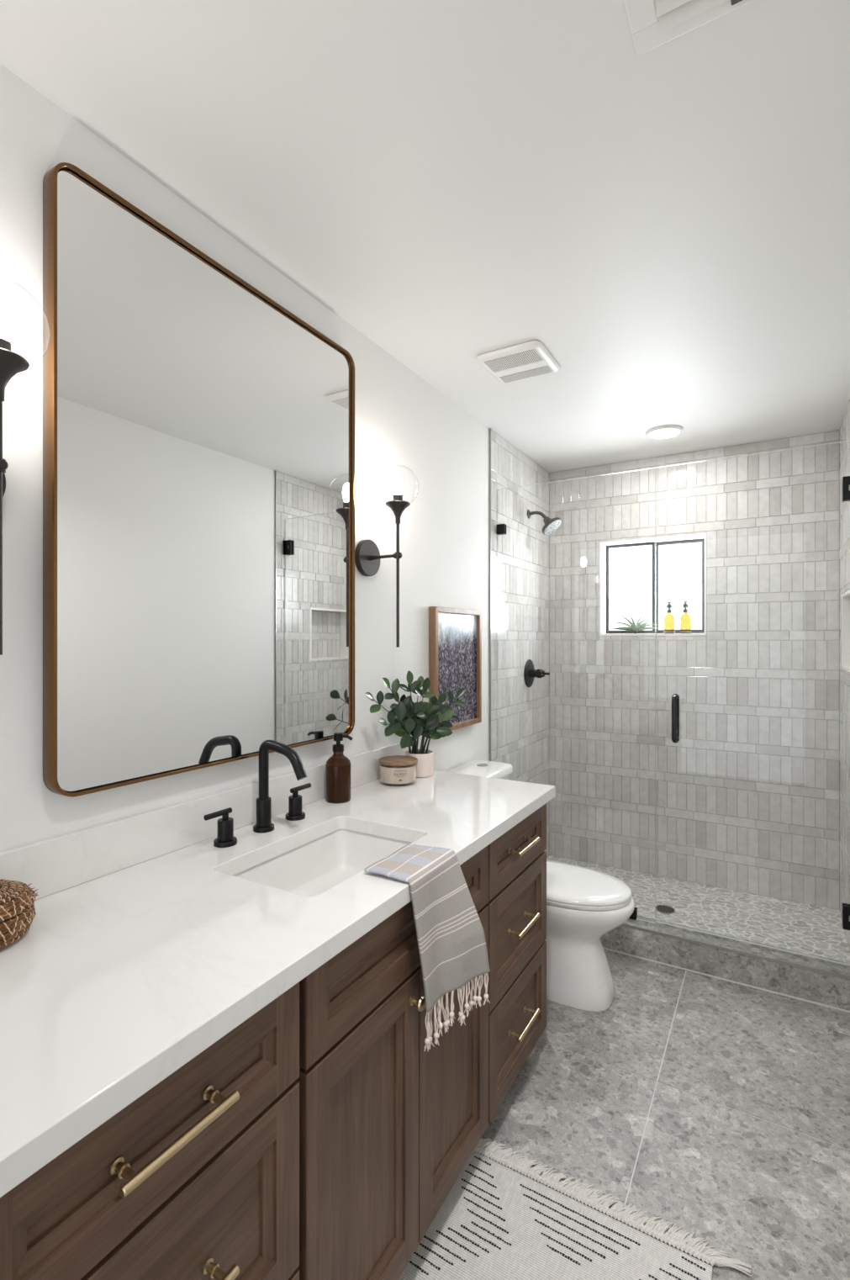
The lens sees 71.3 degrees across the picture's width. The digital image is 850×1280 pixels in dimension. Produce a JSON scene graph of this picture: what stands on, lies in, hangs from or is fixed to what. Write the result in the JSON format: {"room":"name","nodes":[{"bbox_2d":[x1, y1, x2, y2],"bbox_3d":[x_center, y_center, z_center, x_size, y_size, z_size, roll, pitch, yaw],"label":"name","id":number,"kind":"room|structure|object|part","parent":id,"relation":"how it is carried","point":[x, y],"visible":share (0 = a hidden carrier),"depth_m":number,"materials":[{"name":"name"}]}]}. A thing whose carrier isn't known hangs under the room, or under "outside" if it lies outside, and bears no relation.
{"room":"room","nodes":[
{"label":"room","id":0,"kind":"room"},
{"bbox_2d":[0,63,550,857],"bbox_3d":[-0.498,0.170,1.660,0.128,2.440,4.862,0,0,30],"label":"wall","id":1,"kind":"structure","parent":0,"point":[401,419],"depth_m":2.05,"materials":[{"name":"white paint"}]},
{"bbox_2d":[0,275,49,655],"bbox_3d":[-0.716,-0.279,0.974,0.204,0.606,0.140,0,0,30],"label":"wall sconce","id":2,"kind":"object","parent":1,"relation":"attached to","point":[12,363],"visible":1,"depth_m":0.95,"materials":[{"name":"black metal"}]},
{"bbox_3d":[-0.689,-0.191,0.957,0.010,0.429,0.010,0,0,30],"label":"stem","id":3,"kind":"part","parent":2,"relation":"part of","materials":[{"name":"brown metal"}]},
{"bbox_2d":[0,338,10,350],"bbox_3d":[-0.689,-0.465,0.957,0.033,0.034,0.033,0,0,30],"label":"socket","id":4,"kind":"object","parent":2,"relation":"attached to","point":[4,343],"depth_m":0.95,"materials":[{"name":"brown metal"}]},
{"bbox_3d":[-0.689,-0.516,0.957,0.037,0.069,0.037,0,0,30],"label":"bulb","id":5,"kind":"part","parent":2,"relation":"part of","materials":[{"name":"white glass"}]},
{"bbox_3d":[-0.689,-0.520,0.957,0.140,0.124,0.140,0,0,30],"label":"globe","id":6,"kind":"part","parent":2,"relation":"part of","materials":[{"name":"clear glass"}]},
{"bbox_2d":[42,162,354,797],"bbox_3d":[-0.482,-0.309,1.536,0.040,1.231,0.939,0,0,30],"label":"wall mirror","id":7,"kind":"object","parent":1,"relation":"attached to","point":[198,433],"visible":0.98,"depth_m":1.37,"materials":[{"name":"brown mirror"}]},
{"bbox_2d":[0,742,411,899],"bbox_3d":[-0.492,0.437,1.543,0.015,0.105,1.716,0,0,30],"label":"backsplash","id":8,"kind":"structure","parent":1,"relation":"attached to","point":[52,865],"depth_m":1.32,"materials":[{"name":"white stone"}]},
{"bbox_2d":[354,465,418,647],"bbox_3d":[-0.118,-0.279,1.994,0.204,0.606,0.140,0,0,30],"label":"wall sconce","id":9,"kind":"object","parent":1,"relation":"attached to","point":[367,556],"visible":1,"depth_m":1.98,"materials":[{"name":"black metal"}]},
{"bbox_3d":[-0.144,-0.282,2.010,0.100,0.018,0.018,0,0,30],"label":"arm","id":10,"kind":"part","parent":9,"relation":"part of","materials":[{"name":"brown metal"}]},
{"bbox_3d":[-0.091,-0.191,1.978,0.010,0.429,0.010,0,0,30],"label":"stem","id":11,"kind":"part","parent":9,"relation":"part of","materials":[{"name":"brown metal"}]},
{"bbox_2d":[392,494,402,500],"bbox_3d":[-0.091,-0.465,1.978,0.033,0.034,0.033,0,0,30],"label":"socket","id":12,"kind":"object","parent":9,"relation":"attached to","point":[395,497],"depth_m":1.96,"materials":[{"name":"brown metal"}]},
{"bbox_3d":[-0.091,-0.520,1.978,0.140,0.124,0.140,0,0,30],"label":"globe","id":13,"kind":"part","parent":9,"relation":"part of","materials":[{"name":"clear glass"}]},
{"bbox_3d":[-0.091,-0.516,1.978,0.037,0.069,0.037,0,0,30],"label":"bulb","id":14,"kind":"part","parent":9,"relation":"part of","materials":[{"name":"white glass"}]},
{"bbox_2d":[428,606,481,729],"bbox_3d":[0.141,0.124,2.606,0.032,0.523,0.440,0,0,30],"label":"framed picture","id":15,"kind":"object","parent":1,"relation":"attached to","point":[455,634],"visible":0.8,"depth_m":2.61,"materials":[{"name":"paper"}]},
{"bbox_2d":[438,612,476,724],"bbox_3d":[0.136,0.124,2.609,0.012,0.483,0.400,0,0,30],"label":"print","id":16,"kind":"object","parent":15,"relation":"attached to","point":[457,631],"depth_m":2.62},
{"bbox_2d":[489,428,491,761],"bbox_3d":[0.324,0.104,2.944,0.009,2.309,0.005,0,0,30],"label":"trim","id":17,"kind":"structure","parent":1,"relation":"attached to","point":[489,428],"depth_m":2.94,"materials":[{"name":"metal"}]},
{"bbox_2d":[523,659,550,687],"bbox_3d":[0.651,0.191,3.377,0.122,0.160,0.160,0,0,30],"label":"shower valve","id":18,"kind":"object","parent":1,"relation":"attached to","point":[530,673],"visible":1,"depth_m":3.37,"materials":[{"name":"black metal"}]},
{"bbox_2d":[527,509,561,534],"bbox_3d":[0.674,-0.672,3.348,0.190,0.153,0.122,0,0,30],"label":"showerhead","id":19,"kind":"object","parent":1,"relation":"attached to","point":[551,525],"visible":1,"depth_m":3.32,"materials":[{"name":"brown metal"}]},
{"bbox_3d":[0.645,-0.705,3.372,0.109,0.060,0.019,0,0,30],"label":"shower arm","id":20,"kind":"part","parent":19,"relation":"part of","materials":[{"name":"brown metal"}]},
{"bbox_3d":[0.716,-0.631,3.322,0.089,0.072,0.111,0,0,30],"label":"nozzle plate","id":21,"kind":"part","parent":19,"relation":"part of","materials":[{"name":"silver metal"}]},
{"bbox_2d":[325,751,350,803],"bbox_3d":[-0.265,0.414,1.813,0.077,0.151,0.077,0,0,30],"label":"bottle","id":22,"kind":"object","parent":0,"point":[337,766],"depth_m":1.78,"materials":[{"name":"brown glass"}]},
{"bbox_2d":[0,0,849,472],"bbox_3d":[0.232,-1.100,1.302,1.749,0.100,4.982,0,0,30],"label":"ceiling","id":23,"kind":"structure","parent":0,"point":[456,182],"depth_m":1.34,"materials":[{"name":"white paint"}]},
{"bbox_2d":[476,340,560,383],"bbox_3d":[0.355,-1.039,2.239,0.250,0.022,0.266,0,0,30],"label":"exhaust fan","id":24,"kind":"object","parent":23,"relation":"attached to","point":[531,359],"visible":1,"depth_m":2.20,"materials":[{"name":"white plastic"}]},
{"bbox_2d":[645,424,683,439],"bbox_3d":[1.203,-1.041,2.979,0.176,0.017,0.176,0,0,30],"label":"recessed light","id":25,"kind":"object","parent":23,"relation":"in","point":[667,431],"visible":1,"depth_m":2.95,"materials":[{"name":"white plastic"}]},
{"bbox_2d":[650,428,679,438],"bbox_3d":[1.203,-1.037,2.979,0.139,0.008,0.139,0,0,30],"label":"diffuser","id":26,"kind":"object","parent":25,"relation":"attached to","point":[654,433],"depth_m":2.97,"materials":[{"name":"white plastic"}]},
{"bbox_2d":[624,0,755,56],"bbox_3d":[0.442,-1.042,0.818,0.357,0.016,0.358,0,0,30],"label":"ceiling vent","id":27,"kind":"object","parent":23,"relation":"in","point":[653,23],"visible":1,"depth_m":0.99,"materials":[{"name":"white plastic"}]},
{"bbox_3d":[0.503,-1.039,0.954,0.020,0.010,0.022,0,0,30],"label":"damper lever","id":28,"kind":"part","parent":27,"relation":"part of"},
{"bbox_2d":[475,855,849,1279],"bbox_3d":[0.232,1.421,1.302,1.749,0.138,4.982,0,0,30],"label":"floor","id":29,"kind":"structure","parent":0,"point":[717,1109],"depth_m":1.80,"materials":[{"name":"tile"}]},
{"bbox_2d":[0,803,546,1279],"bbox_3d":[-0.239,0.959,1.394,0.580,0.861,1.674,0,0,30],"label":"vanity cabinet","id":30,"kind":"object","parent":29,"relation":"on","point":[319,1138],"visible":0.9,"depth_m":0.98,"materials":[{"name":"brown wood"}]},
{"bbox_3d":[-0.326,0.617,0.751,0.020,0.164,0.468,0,0,30],"label":"drawer","id":31,"kind":"part","parent":30,"relation":"part of","materials":[{"name":"brown wood"}]},
{"bbox_3d":[-0.311,0.617,0.742,0.045,0.017,0.166,0,0,30],"label":"pull handle","id":32,"kind":"part","parent":30,"relation":"part of","materials":[{"name":"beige metal"}]},
{"bbox_3d":[-0.326,0.853,0.751,0.020,0.292,0.468,0,0,30],"label":"drawer","id":33,"kind":"part","parent":30,"relation":"part of","materials":[{"name":"brown wood"}]},
{"bbox_3d":[-0.311,0.853,0.742,0.045,0.017,0.166,0,0,30],"label":"pull handle","id":34,"kind":"part","parent":30,"relation":"part of","materials":[{"name":"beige metal"}]},
{"bbox_2d":[0,770,555,1197],"bbox_3d":[-0.246,0.508,1.400,0.584,0.037,1.717,0,0,30],"label":"countertop","id":35,"kind":"structure","parent":30,"relation":"on","point":[118,981],"depth_m":0.94,"materials":[{"name":"white stone"}]},
{"bbox_2d":[0,879,38,948],"bbox_3d":[-0.728,0.446,0.959,0.170,0.089,0.171,0,0,-25],"label":"woven basket","id":36,"kind":"object","parent":35,"relation":"on","point":[18,913],"visible":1,"depth_m":0.95,"materials":[{"name":"brown wicker"}]},
{"bbox_3d":[-0.728,0.420,0.960,0.164,0.038,0.164,0,0,30],"label":"basket lid","id":37,"kind":"part","parent":36,"relation":"part of","materials":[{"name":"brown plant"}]},
{"bbox_2d":[203,807,237,847],"bbox_3d":[-0.487,0.448,1.409,0.053,0.084,0.086,0,0,30],"label":"handle","id":38,"kind":"object","parent":35,"relation":"on","point":[225,838],"visible":1,"depth_m":1.41,"materials":[{"name":"black metal"}]},
{"bbox_3d":[-0.490,0.412,1.405,0.013,0.013,0.075,0,0,30],"label":"lever","id":39,"kind":"part","parent":38,"relation":"part of","materials":[{"name":"black metal"}]},
{"bbox_3d":[-0.479,0.451,1.423,0.053,0.078,0.053,0,0,30],"label":"handle","id":40,"kind":"part","parent":38,"relation":"part of","materials":[{"name":"black metal"}]},
{"bbox_2d":[253,740,306,832],"bbox_3d":[-0.366,0.373,1.501,0.170,0.234,0.053,0,0,30],"label":"faucet","id":41,"kind":"object","parent":35,"relation":"on","point":[264,824],"visible":1,"depth_m":1.51,"materials":[{"name":"black metal"}]},
{"bbox_3d":[-0.360,0.333,1.498,0.156,0.154,0.026,0,0,30],"label":"spout","id":42,"kind":"part","parent":41,"relation":"part of","materials":[{"name":"black metal"}]},
{"bbox_2d":[285,782,311,820],"bbox_3d":[-0.349,0.448,1.646,0.053,0.084,0.086,0,0,30],"label":"tap","id":43,"kind":"object","parent":35,"relation":"on","point":[295,812],"visible":1,"depth_m":1.62,"materials":[{"name":"black metal"}]},
{"bbox_3d":[-0.357,0.451,1.632,0.053,0.078,0.053,0,0,30],"label":"handle","id":44,"kind":"part","parent":43,"relation":"part of","materials":[{"name":"black metal"}]},
{"bbox_3d":[-0.346,0.412,1.651,0.013,0.013,0.075,0,0,30],"label":"lever","id":45,"kind":"part","parent":43,"relation":"part of","materials":[{"name":"black metal"}]},
{"bbox_2d":[233,829,411,896],"bbox_3d":[-0.224,0.591,1.391,0.345,0.126,0.502,0,0,30],"label":"sink","id":46,"kind":"object","parent":35,"relation":"in","point":[313,868],"visible":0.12,"depth_m":1.57,"materials":[{"name":"white ceramic"}]},
{"bbox_2d":[325,732,352,803],"bbox_3d":[-0.265,0.387,1.813,0.077,0.205,0.077,0,0,-19],"label":"soap dispenser","id":47,"kind":"object","parent":35,"relation":"on","point":[337,766],"visible":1,"depth_m":1.78,"materials":[{"name":"brown glass"}]},
{"bbox_2d":[378,755,417,786],"bbox_3d":[-0.092,0.449,2.038,0.135,0.080,0.135,0,0,30],"label":"candle","id":48,"kind":"object","parent":35,"relation":"on","point":[396,769],"visible":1,"depth_m":1.99,"materials":[{"name":"beige glass"}]},
{"bbox_3d":[-0.092,0.414,2.038,0.135,0.010,0.135,0,0,30],"label":"wooden lid","id":49,"kind":"part","parent":48,"relation":"part of","materials":[{"name":"brown wood"}]},
{"bbox_2d":[379,770,417,786],"bbox_3d":[-0.092,0.454,2.038,0.132,0.071,0.132,0,0,30],"label":"glass jar","id":50,"kind":"object","parent":48,"relation":"on","point":[396,777],"depth_m":1.99,"materials":[{"name":"beige glass"}]},
{"bbox_2d":[394,769,407,781],"bbox_3d":[-0.082,0.452,1.976,0.048,0.037,0.004,0,0,-10],"label":"print","id":51,"kind":"object","parent":48,"relation":"attached to","point":[399,774],"depth_m":1.98,"materials":[{"name":"brown paper"}]},
{"bbox_2d":[364,670,466,777],"bbox_3d":[-0.049,0.298,2.063,0.213,0.382,0.462,0,0,30],"label":"potted plant","id":52,"kind":"object","parent":35,"relation":"on","point":[423,718],"visible":0.98,"depth_m":2.11,"materials":[{"name":"green plant"}]},
{"bbox_3d":[-0.021,0.448,2.156,0.105,0.084,0.105,0,0,30],"label":"plant pot","id":53,"kind":"part","parent":52,"relation":"part of","materials":[{"name":"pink ceramic"}]},
{"bbox_2d":[364,843,490,1051],"bbox_3d":[0.012,0.661,1.305,0.175,0.375,0.260,0,0,30],"label":"hand towel","id":54,"kind":"object","parent":35,"relation":"hanging from","point":[453,952],"visible":1,"depth_m":1.28,"materials":[{"name":"fabric"}]},
{"bbox_3d":[-0.326,1.149,0.751,0.020,0.285,0.468,0,0,30],"label":"drawer","id":55,"kind":"part","parent":30,"relation":"part of","materials":[{"name":"brown wood"}]},
{"bbox_3d":[-0.111,1.000,1.119,0.020,0.585,0.354,0,0,30],"label":"door","id":56,"kind":"part","parent":30,"relation":"part of","materials":[{"name":"brown wood"}]},
{"bbox_3d":[-0.019,0.617,1.274,0.020,0.164,0.714,0,0,30],"label":"drawer","id":57,"kind":"part","parent":30,"relation":"part of","materials":[{"name":"brown wood"}]},
{"bbox_3d":[-0.015,0.754,1.233,0.030,0.028,0.028,0,0,30],"label":"door knob","id":58,"kind":"part","parent":30,"relation":"part of","materials":[{"name":"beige metal"}]},
{"bbox_3d":[0.071,1.000,1.429,0.020,0.585,0.356,0,0,30],"label":"door","id":59,"kind":"part","parent":30,"relation":"part of","materials":[{"name":"brown wood"}]},
{"bbox_3d":[0.282,0.853,1.789,0.020,0.292,0.462,0,0,30],"label":"drawer","id":60,"kind":"part","parent":30,"relation":"part of","materials":[{"name":"brown wood"}]},
{"bbox_3d":[0.282,1.149,1.789,0.020,0.285,0.462,0,0,30],"label":"drawer","id":61,"kind":"part","parent":30,"relation":"part of","materials":[{"name":"brown wood"}]},
{"bbox_3d":[0.282,0.617,1.789,0.020,0.164,0.462,0,0,30],"label":"drawer","id":62,"kind":"part","parent":30,"relation":"part of","materials":[{"name":"brown wood"}]},
{"bbox_3d":[0.297,1.149,1.780,0.045,0.017,0.166,0,0,30],"label":"pull handle","id":63,"kind":"part","parent":30,"relation":"part of","materials":[{"name":"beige metal"}]},
{"bbox_3d":[0.297,0.853,1.780,0.045,0.017,0.166,0,0,30],"label":"pull handle","id":64,"kind":"part","parent":30,"relation":"part of","materials":[{"name":"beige metal"}]},
{"bbox_3d":[0.297,0.617,1.780,0.045,0.017,0.166,0,0,30],"label":"pull handle","id":65,"kind":"part","parent":30,"relation":"part of","materials":[{"name":"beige metal"}]},
{"bbox_2d":[445,760,634,1011],"bbox_3d":[0.468,0.973,2.432,0.750,0.834,0.404,0,0,30],"label":"toilet","id":66,"kind":"object","parent":29,"relation":"on","point":[584,904],"visible":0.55,"depth_m":2.25,"materials":[{"name":"white ceramic"}]},
{"bbox_3d":[0.227,0.580,2.573,0.192,0.040,0.404,0,0,30],"label":"tank lid","id":67,"kind":"part","parent":66,"relation":"part of","materials":[{"name":"white ceramic"}]},
{"bbox_3d":[0.222,0.815,2.576,0.180,0.430,0.388,0,0,30],"label":"tank","id":68,"kind":"part","parent":66,"relation":"part of","materials":[{"name":"white ceramic"}]},
{"bbox_3d":[0.575,0.987,2.370,0.478,0.016,0.364,0,0,30],"label":"seat","id":69,"kind":"part","parent":66,"relation":"part of","materials":[{"name":"white plastic"}]},
{"bbox_3d":[0.568,0.967,2.374,0.494,0.022,0.364,0,0,30],"label":"lid","id":70,"kind":"part","parent":66,"relation":"part of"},
{"bbox_3d":[0.484,1.193,2.423,0.712,0.394,0.364,0,0,30],"label":"bowl","id":71,"kind":"part","parent":66,"relation":"part of","materials":[{"name":"white ceramic"}]},
{"bbox_2d":[398,1137,752,1279],"bbox_3d":[0.195,1.381,1.083,0.682,0.018,0.966,0,0,30],"label":"rug","id":72,"kind":"object","parent":29,"relation":"on","point":[496,1221],"visible":0.99,"depth_m":1.37,"materials":[{"name":"fabric"}]},
{"bbox_2d":[656,904,675,914],"bbox_3d":[1.204,1.350,2.974,0.096,0.002,0.096,0,0,30],"label":"shower drain","id":73,"kind":"object","parent":29,"relation":"on","point":[662,908],"visible":0.91,"depth_m":2.97,"materials":[{"name":"metal"}]},
{"bbox_2d":[601,915,849,1012],"bbox_3d":[1.004,1.324,2.622,1.509,0.132,0.124,0,0,30],"label":"shower curb","id":74,"kind":"object","parent":29,"relation":"on","point":[827,983],"visible":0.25,"depth_m":2.42,"materials":[{"name":"grey stone"}]},
{"bbox_2d":[497,467,655,923],"bbox_3d":[0.697,0.246,2.826,0.757,2.022,0.030,0,0,30],"label":"screen","id":75,"kind":"object","parent":74,"relation":"on","point":[501,528],"visible":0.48,"depth_m":2.67,"materials":[{"name":"clear glass"}]},
{"bbox_2d":[549,430,840,909],"bbox_3d":[1.461,0.170,3.401,1.749,2.440,0.138,0,0,30],"label":"wall","id":76,"kind":"structure","parent":0,"point":[748,793],"depth_m":3.25,"materials":[{"name":"grey tile"}]},
{"bbox_2d":[608,613,659,633],"bbox_3d":[1.238,-0.097,3.511,0.297,0.119,0.040,0,0,30],"label":"air plant","id":77,"kind":"object","parent":76,"relation":"on","point":[632,626],"visible":0.97,"depth_m":3.51,"materials":[{"name":"green plant"}]},
{"bbox_3d":[1.327,-0.031,3.462,0.583,0.012,0.108,0,0,30],"label":"window sill","id":78,"kind":"part","parent":76,"relation":"part of","materials":[{"name":"white plastic"}]},
{"bbox_2d":[605,538,704,633],"bbox_3d":[1.362,-0.310,3.521,0.557,0.542,0.046,0,0,30],"label":"window","id":79,"kind":"structure","parent":76,"relation":"in","point":[700,540],"depth_m":3.51,"materials":[{"name":"metal"}]},
{"bbox_3d":[1.240,-0.310,3.579,0.288,0.542,0.022,0,0,30],"label":"sash","id":80,"kind":"part","parent":79,"relation":"part of","materials":[{"name":"metal"}]},
{"bbox_3d":[1.489,-0.310,3.461,0.277,0.542,0.022,0,0,30],"label":"sash","id":81,"kind":"part","parent":79,"relation":"part of","materials":[{"name":"metal"}]},
{"bbox_2d":[663,601,675,633],"bbox_3d":[1.409,-0.129,3.418,0.060,0.182,0.060,0,0,-27],"label":"soap dispenser","id":82,"kind":"object","parent":76,"relation":"on","point":[669,620],"visible":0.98,"depth_m":3.40,"materials":[{"name":"yellow glass"}]},
{"bbox_2d":[664,613,675,633],"bbox_3d":[1.409,-0.098,3.418,0.059,0.121,0.059,0,0,30],"label":"bottle","id":83,"kind":"object","parent":82,"relation":"on","point":[669,620],"depth_m":3.40,"materials":[{"name":"yellow glass"}]},
{"bbox_2d":[680,601,691,633],"bbox_3d":[1.484,-0.129,3.375,0.060,0.182,0.060,0,0,-27],"label":"soap dispenser","id":84,"kind":"object","parent":76,"relation":"on","point":[685,619],"visible":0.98,"depth_m":3.35,"materials":[{"name":"yellow glass"}]},
{"bbox_2d":[680,612,691,633],"bbox_3d":[1.484,-0.098,3.375,0.059,0.121,0.059,0,0,30],"label":"bottle","id":85,"kind":"object","parent":84,"relation":"on","point":[685,619],"depth_m":3.35,"materials":[{"name":"yellow glass"}]},
{"bbox_2d":[839,398,849,950],"bbox_3d":[0.900,0.170,0.841,0.128,2.440,4.862,0,0,30],"label":"wall","id":86,"kind":"structure","parent":0,"point":[844,431],"depth_m":2.76,"materials":[{"name":"white paint"}]},
{"bbox_2d":[655,440,849,965],"bbox_3d":[1.344,0.242,2.447,0.734,2.014,0.103,0,0,30],"label":"shower door","id":87,"kind":"structure","parent":86,"relation":"attached to","point":[846,480],"depth_m":2.55,"materials":[{"name":"clear glass"}]},
{"bbox_3d":[1.081,0.343,2.568,0.029,0.214,0.046,0,0,30],"label":"door handle","id":88,"kind":"part","parent":87,"relation":"part of","materials":[{"name":"black metal"}]},
{"bbox_3d":[1.110,0.343,2.617,0.029,0.214,0.046,0,0,30],"label":"door handle","id":89,"kind":"part","parent":87,"relation":"part of","materials":[{"name":"black metal"}]}
]}

